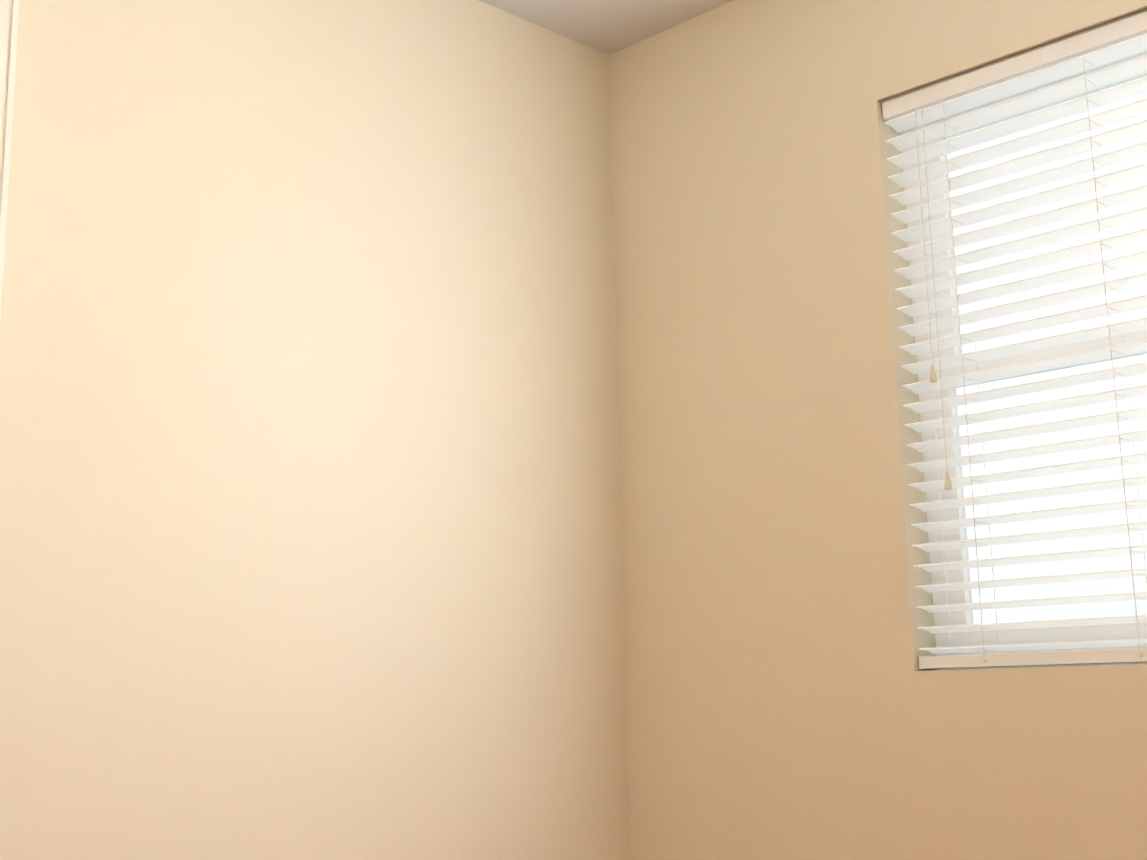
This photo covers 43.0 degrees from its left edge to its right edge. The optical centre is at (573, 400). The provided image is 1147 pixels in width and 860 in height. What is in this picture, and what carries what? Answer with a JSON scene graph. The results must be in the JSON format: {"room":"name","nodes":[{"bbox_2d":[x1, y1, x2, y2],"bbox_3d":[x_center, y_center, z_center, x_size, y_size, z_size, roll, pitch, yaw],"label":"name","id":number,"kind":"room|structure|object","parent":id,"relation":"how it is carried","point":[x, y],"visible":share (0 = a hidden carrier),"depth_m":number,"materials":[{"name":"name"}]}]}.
{"room":"empty room","nodes":[
{"label":"empty room","id":0,"kind":"room"},
{"bbox_2d":[0,0,630,859],"bbox_3d":[-1.256,0.084,2.224,3.750,2.440,0.115,10,-16,-44],"label":"wall","id":1,"kind":"structure","parent":0,"point":[310,516],"depth_m":2.89,"materials":[{"name":"beige paint"}]},
{"bbox_2d":[0,0,19,317],"bbox_3d":[-1.529,0.198,1.907,1.478,2.102,0.135,10,-16,-44],"label":"trim","id":2,"kind":"structure","parent":1,"relation":"attached to","point":[9,13],"depth_m":2.53,"materials":[{"name":"white paint"}]},
{"bbox_2d":[479,0,731,54],"bbox_3d":[-0.392,-1.330,1.676,3.960,0.080,4.100,10,-16,-44],"label":"ceiling","id":3,"kind":"structure","parent":0,"point":[608,27],"depth_m":3.51,"materials":[{"name":"white paint"}]},
{"bbox_2d":[609,0,1146,859],"bbox_3d":[1.241,0.087,2.488,0.160,2.440,3.265,10,-16,-44],"label":"wall","id":4,"kind":"structure","parent":0,"point":[787,698],"depth_m":3.15,"materials":[{"name":"beige paint"}]},
{"bbox_2d":[901,51,1146,669],"bbox_3d":[1.275,-0.158,2.545,0.073,1.200,1.520,10,-16,-44],"label":"window","id":5,"kind":"structure","parent":4,"relation":"in","point":[1067,634],"depth_m":2.93,"materials":[{"name":"white plastic"}]},
{"bbox_2d":[881,9,1146,668],"bbox_3d":[1.216,-0.169,2.488,0.079,1.196,1.514,10,-16,-44],"label":"window blind","id":6,"kind":"object","parent":5,"relation":"attached to","point":[1094,47],"visible":1,"depth_m":2.84,"materials":[{"name":"white plastic"}]},
{"label":"outside","id":7,"kind":"structure","parent":0,"visible":0},
{"bbox_2d":[946,77,1146,623],"bbox_3d":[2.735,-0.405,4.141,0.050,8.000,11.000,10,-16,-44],"label":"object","id":8,"kind":"structure","parent":7,"point":[1103,517],"depth_m":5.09,"materials":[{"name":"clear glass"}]}
]}

